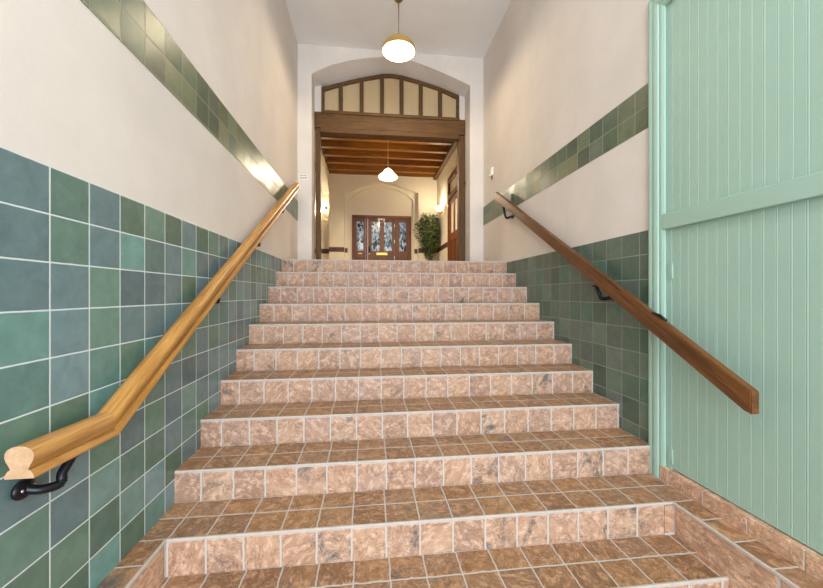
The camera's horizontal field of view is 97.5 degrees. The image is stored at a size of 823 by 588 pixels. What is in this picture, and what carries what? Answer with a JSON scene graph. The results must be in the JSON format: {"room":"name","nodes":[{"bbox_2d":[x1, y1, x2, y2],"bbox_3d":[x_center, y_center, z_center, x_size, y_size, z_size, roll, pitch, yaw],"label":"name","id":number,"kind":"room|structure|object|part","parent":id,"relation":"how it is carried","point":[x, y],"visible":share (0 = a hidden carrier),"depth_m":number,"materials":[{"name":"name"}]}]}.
{"room":"indoor entrance stairway","nodes":[
{"label":"indoor entrance stairway","id":0,"kind":"room"},
{"bbox_2d":[0,0,297,587],"bbox_3d":[-1.327,-0.978,1.656,0.252,5.105,7.600,0,0,-7],"label":"wall","id":1,"kind":"structure","parent":0,"point":[142,142],"depth_m":1.46,"materials":[{"name":"tile"}]},
{"bbox_2d":[4,182,298,500],"bbox_3d":[-1.288,-0.423,2.808,0.117,2.026,3.720,0,0,-7],"label":"handrail","id":2,"kind":"object","parent":1,"relation":"attached to","point":[26,461],"visible":1,"depth_m":1.34,"materials":[{"name":"brown wood"}]},
{"bbox_3d":[-1.079,0.546,1.084,0.047,0.086,0.123,0,0,25],"label":"arm","id":3,"kind":"part","parent":2,"relation":"part of","materials":[{"name":"black metal"}]},
{"bbox_3d":[-1.067,0.456,1.129,0.071,0.098,0.332,0,0,-7],"label":"level rail","id":4,"kind":"part","parent":2,"relation":"part of","materials":[{"name":"brown wood"}]},
{"bbox_3d":[-1.284,-0.465,2.966,0.071,1.940,3.409,0,0,-7],"label":"sloping rail","id":5,"kind":"part","parent":2,"relation":"part of","materials":[{"name":"brown wood"}]},
{"bbox_2d":[315,131,328,259],"bbox_3d":[-3.000,-2.127,8.347,1.593,3.446,6.120,0,0,-7],"label":"wall","id":6,"kind":"structure","parent":0,"point":[324,196],"depth_m":11.25,"materials":[{"name":"paint"}]},
{"bbox_2d":[329,174,436,260],"bbox_3d":[-0.872,-2.127,11.422,3.355,3.446,0.508,0,0,-7],"label":"wall","id":7,"kind":"structure","parent":0,"point":[349,194],"depth_m":11.33,"materials":[{"name":"paint"}]},
{"bbox_2d":[352,215,410,259],"bbox_3d":[-0.941,-1.454,11.456,1.871,2.061,0.145,0,0,-7],"label":"door","id":8,"kind":"structure","parent":7,"relation":"in","point":[368,253],"depth_m":11.45,"materials":[{"name":"brown wood"}]},
{"bbox_3d":[-1.834,-1.454,11.368,0.075,2.061,0.110,0,0,-7],"label":"frame","id":9,"kind":"part","parent":8,"relation":"part of","materials":[{"name":"brown wood"}]},
{"bbox_2d":[357,222,362,250],"bbox_3d":[-1.624,-1.825,11.401,0.214,0.924,0.006,0,0,-7],"label":"window pane","id":10,"kind":"object","parent":8,"relation":"attached to","point":[359,224],"depth_m":11.40,"materials":[{"name":"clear glass"}]},
{"bbox_2d":[372,222,379,250],"bbox_3d":[-1.138,-1.825,11.459,0.254,0.924,0.006,0,0,-7],"label":"window pane","id":11,"kind":"object","parent":8,"relation":"attached to","point":[376,243],"depth_m":11.46,"materials":[{"name":"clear glass"}]},
{"bbox_2d":[384,222,391,250],"bbox_3d":[-0.750,-1.825,11.504,0.254,0.924,0.006,0,0,-7],"label":"window pane","id":12,"kind":"object","parent":8,"relation":"attached to","point":[389,242],"depth_m":11.50,"materials":[{"name":"clear glass"}]},
{"bbox_2d":[399,223,405,250],"bbox_3d":[-0.284,-1.825,11.559,0.214,0.924,0.006,0,0,-7],"label":"window pane","id":13,"kind":"object","parent":8,"relation":"attached to","point":[403,238],"depth_m":11.56,"materials":[{"name":"clear glass"}]},
{"bbox_3d":[-0.051,-1.454,11.578,0.076,2.061,0.110,0,0,-7],"label":"frame","id":14,"kind":"part","parent":8,"relation":"part of","materials":[{"name":"brown wood"}]},
{"bbox_3d":[-0.948,-1.941,11.418,2.291,3.075,0.100,0,0,-7],"label":"arch moulding","id":15,"kind":"part","parent":7,"relation":"part of","materials":[{"name":"paint"}]},
{"bbox_2d":[315,79,456,179],"bbox_3d":[-1.226,-3.768,8.706,5.200,0.365,6.420,0,0,-7],"label":"ceiling","id":16,"kind":"structure","parent":0,"point":[342,155],"depth_m":9.71,"materials":[{"name":"brown wood"}]},
{"bbox_3d":[-2.154,-3.760,8.220,0.060,0.120,5.570,0,0,-7],"label":"wall plate","id":17,"kind":"part","parent":16,"relation":"part of","materials":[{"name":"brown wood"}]},
{"bbox_2d":[379,167,396,180],"bbox_3d":[-0.559,-3.281,8.594,0.420,1.077,0.420,0,0,-7],"label":"pendant lamp","id":18,"kind":"object","parent":16,"relation":"hanging from","point":[387,175],"visible":0.78,"depth_m":8.50,"materials":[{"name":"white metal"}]},
{"bbox_3d":[1.069,-3.703,8.599,0.120,0.235,5.570,0,0,-7],"label":"wall plate","id":19,"kind":"part","parent":16,"relation":"part of","materials":[{"name":"brown wood"}]},
{"bbox_2d":[298,44,482,260],"bbox_3d":[-0.088,-1.967,5.467,3.503,3.126,0.380,0,0,-7],"label":"wall","id":20,"kind":"structure","parent":0,"point":[318,66],"depth_m":5.37,"materials":[{"name":"paint"}]},
{"bbox_2d":[300,174,307,179],"bbox_3d":[-1.524,-1.653,5.104,0.110,0.075,0.004,0,0,-7],"label":"paper notice","id":21,"kind":"object","parent":20,"relation":"attached to","point":[302,176],"visible":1,"depth_m":5.10,"materials":[{"name":"white paper"}]},
{"bbox_2d":[315,74,465,260],"bbox_3d":[-0.304,-1.890,5.538,2.296,2.968,0.188,0,0,-7],"label":"door frame","id":22,"kind":"structure","parent":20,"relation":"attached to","point":[381,106],"depth_m":5.53,"materials":[{"name":"brown wood"}]},
{"bbox_3d":[-1.401,-1.438,5.434,0.068,2.064,0.120,0,0,-7],"label":"post","id":23,"kind":"part","parent":22,"relation":"part of","materials":[{"name":"brown wood"}]},
{"bbox_3d":[-1.213,-2.943,5.459,0.235,0.416,0.006,0,0,-7],"label":"glass panel","id":24,"kind":"part","parent":22,"relation":"part of","materials":[{"name":"beige glass"}]},
{"bbox_3d":[-0.917,-2.991,5.494,0.262,0.511,0.006,0,0,-7],"label":"glass panel","id":25,"kind":"part","parent":22,"relation":"part of","materials":[{"name":"beige glass"}]},
{"bbox_3d":[-0.608,-3.030,5.530,0.260,0.590,0.006,0,0,-7],"label":"glass panel","id":26,"kind":"part","parent":22,"relation":"part of","materials":[{"name":"beige glass"}]},
{"bbox_3d":[-0.316,-2.441,5.549,2.110,0.071,0.145,0,0,-7],"label":"under moulding","id":27,"kind":"part","parent":22,"relation":"part of","materials":[{"name":"brown wood"}]},
{"bbox_3d":[-0.305,-3.054,5.567,2.114,0.639,0.070,0,0,-7],"label":"fanlight frame","id":28,"kind":"part","parent":22,"relation":"part of","materials":[{"name":"brown wood"}]},
{"bbox_3d":[-0.301,-2.711,5.548,2.100,0.048,0.150,0,0,-7],"label":"sill moulding","id":29,"kind":"part","parent":22,"relation":"part of","materials":[{"name":"brown wood"}]},
{"bbox_3d":[-0.305,-3.039,5.566,0.250,0.608,0.006,0,0,-7],"label":"glass panel","id":30,"kind":"part","parent":22,"relation":"part of","materials":[{"name":"beige glass"}]},
{"bbox_3d":[-0.007,-3.030,5.601,0.249,0.590,0.006,0,0,-7],"label":"glass panel","id":31,"kind":"part","parent":22,"relation":"part of","materials":[{"name":"beige glass"}]},
{"bbox_3d":[0.292,-2.997,5.636,0.255,0.524,0.006,0,0,-7],"label":"glass panel","id":32,"kind":"part","parent":22,"relation":"part of","materials":[{"name":"beige glass"}]},
{"bbox_3d":[0.594,-2.956,5.671,0.253,0.443,0.006,0,0,-7],"label":"glass panel","id":33,"kind":"part","parent":22,"relation":"part of","materials":[{"name":"beige glass"}]},
{"bbox_3d":[0.779,-1.438,5.690,0.094,2.064,0.120,0,0,-7],"label":"post","id":34,"kind":"part","parent":22,"relation":"part of","materials":[{"name":"brown wood"}]},
{"bbox_2d":[285,0,511,57],"bbox_3d":[0.124,-3.630,1.953,3.203,0.200,7.850,0,0,-7],"label":"ceiling","id":35,"kind":"structure","parent":0,"point":[459,28],"depth_m":4.69,"materials":[{"name":"paint"}]},
{"bbox_2d":[381,0,415,62],"bbox_3d":[-0.153,-3.211,4.312,0.410,0.638,0.410,0,0,-7],"label":"pendant lamp","id":36,"kind":"object","parent":35,"relation":"hanging from","point":[398,47],"visible":1,"depth_m":4.38,"materials":[{"name":"white glass"}]},
{"bbox_3d":[-0.153,-3.297,4.312,0.010,0.405,0.010,0,0,-17],"label":"cord","id":37,"kind":"part","parent":36,"relation":"part of","materials":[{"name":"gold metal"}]},
{"bbox_3d":[-0.153,-2.979,4.312,0.400,0.159,0.400,0,0,-7],"label":"lamp shade","id":38,"kind":"part","parent":36,"relation":"part of","materials":[{"name":"gold metal"}]},
{"bbox_3d":[-0.153,-2.990,4.312,0.076,0.087,0.076,0,0,-7],"label":"bulb","id":39,"kind":"part","parent":36,"relation":"part of","materials":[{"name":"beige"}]},
{"bbox_2d":[437,147,456,260],"bbox_3d":[1.198,-2.127,8.841,0.208,3.446,6.120,0,0,-7],"label":"wall","id":40,"kind":"structure","parent":0,"point":[451,164],"depth_m":10.38,"materials":[{"name":"paint"}]},
{"bbox_2d":[436,206,442,213],"bbox_3d":[0.811,-2.417,10.436,0.234,0.216,0.196,0,0,-7],"label":"wall sconce","id":41,"kind":"object","parent":40,"relation":"attached to","point":[438,208],"visible":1,"depth_m":10.38,"materials":[{"name":"white glass"}]},
{"bbox_3d":[0.792,-2.455,10.434,0.196,0.140,0.196,0,0,-7],"label":"lamp shade","id":42,"kind":"part","parent":41,"relation":"part of","materials":[{"name":"white glass"}]},
{"bbox_2d":[447,166,456,260],"bbox_3d":[1.095,-1.752,9.105,0.110,2.696,1.250,0,0,-7],"label":"door","id":43,"kind":"structure","parent":40,"relation":"in","point":[452,179],"depth_m":9.35,"materials":[{"name":"brown wood"}]},
{"bbox_3d":[1.028,-1.712,9.677,0.110,2.616,0.100,0,0,-7],"label":"frame","id":44,"kind":"part","parent":43,"relation":"part of","materials":[{"name":"brown wood"}]},
{"bbox_3d":[1.067,-1.970,9.329,0.006,0.780,0.320,0,0,-7],"label":"glass pane","id":45,"kind":"part","parent":43,"relation":"part of","materials":[{"name":"beige glass"}]},
{"bbox_2d":[450,175,456,192],"bbox_3d":[1.095,-2.780,9.105,0.010,0.320,1.050,0,0,-7],"label":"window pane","id":46,"kind":"object","parent":43,"relation":"on","point":[453,180],"depth_m":9.24,"materials":[{"name":"clear glass"}]},
{"bbox_3d":[1.119,-1.970,8.882,0.006,0.780,0.320,0,0,-7],"label":"glass pane","id":47,"kind":"part","parent":43,"relation":"part of","materials":[{"name":"beige glass"}]},
{"bbox_2d":[483,0,649,442],"bbox_3d":[1.604,-0.978,2.001,0.252,5.105,7.600,0,0,-7],"label":"wall","id":48,"kind":"structure","parent":0,"point":[565,82],"depth_m":2.94,"materials":[{"name":"paint"}]},
{"bbox_2d":[489,167,492,179],"bbox_3d":[1.101,-1.667,5.005,0.049,0.155,0.083,0,0,-7],"label":"sensor","id":49,"kind":"object","parent":48,"relation":"attached to","point":[491,168],"visible":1,"depth_m":4.98,"materials":[{"name":"white plastic"}]},
{"bbox_2d":[495,192,758,413],"bbox_3d":[1.303,-0.395,3.057,0.121,1.803,3.093,0,0,-7],"label":"handrail","id":50,"kind":"object","parent":48,"relation":"attached to","point":[733,386],"visible":1,"depth_m":2.02,"materials":[{"name":"brown wood"}]},
{"bbox_3d":[1.147,-0.971,4.315,0.126,0.151,0.041,0,0,35],"label":"arm","id":51,"kind":"part","parent":50,"relation":"part of","materials":[{"name":"black metal"}]},
{"bbox_3d":[1.354,-0.006,2.537,0.122,0.106,0.040,0,0,37],"label":"arm","id":52,"kind":"part","parent":50,"relation":"part of","materials":[{"name":"black metal"}]},
{"bbox_2d":[648,0,822,553],"bbox_3d":[1.600,-0.349,1.097,0.075,2.858,2.221,0,0,-7],"label":"door","id":53,"kind":"structure","parent":48,"relation":"in","point":[735,87],"depth_m":1.69,"materials":[{"name":"green paint"}]},
{"bbox_3d":[1.578,-0.349,1.095,0.030,2.858,2.221,0,0,-7],"label":"frame","id":54,"kind":"part","parent":53,"relation":"part of","materials":[{"name":"green paint"}]},
{"bbox_3d":[1.599,-0.417,1.101,0.056,0.091,2.012,0,0,-7],"label":"cross rail","id":55,"kind":"part","parent":53,"relation":"part of","materials":[{"name":"green paint"}]},
{"bbox_3d":[1.617,-1.080,1.104,0.041,1.260,2.015,0,0,-7],"label":"panel","id":56,"kind":"part","parent":53,"relation":"part of","materials":[{"name":"green paint"}]},
{"bbox_2d":[660,465,822,581],"bbox_3d":[1.632,1.288,1.066,0.116,0.575,2.115,0,0,-7],"label":"baseboard","id":57,"kind":"structure","parent":48,"relation":"attached to","point":[801,555],"depth_m":1.61,"materials":[{"name":"tile"}]},
{"bbox_3d":[-1.295,-0.344,9.287,5.200,0.120,8.250,0,0,-7],"label":"floor","id":58,"kind":"structure","parent":0,"visible":0},
{"bbox_2d":[413,213,439,260],"bbox_3d":[0.439,-1.426,10.788,0.765,2.041,1.002,0,0,-7],"label":"potted tree","id":59,"kind":"object","parent":58,"relation":"on","point":[432,241],"visible":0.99,"depth_m":10.75,"materials":[{"name":"green plant"}]},
{"bbox_3d":[0.529,1.650,-2.354,6.500,0.150,7.200,0,0,-7],"label":"floor","id":60,"kind":"structure","parent":0,"visible":0},
{"bbox_2d":[96,259,822,587],"bbox_3d":[0.060,0.586,2.499,2.698,1.982,5.550,0,0,-7],"label":"staircase","id":61,"kind":"structure","parent":60,"relation":"on","point":[378,423],"depth_m":2.05,"materials":[{"name":"tile"}]}
]}

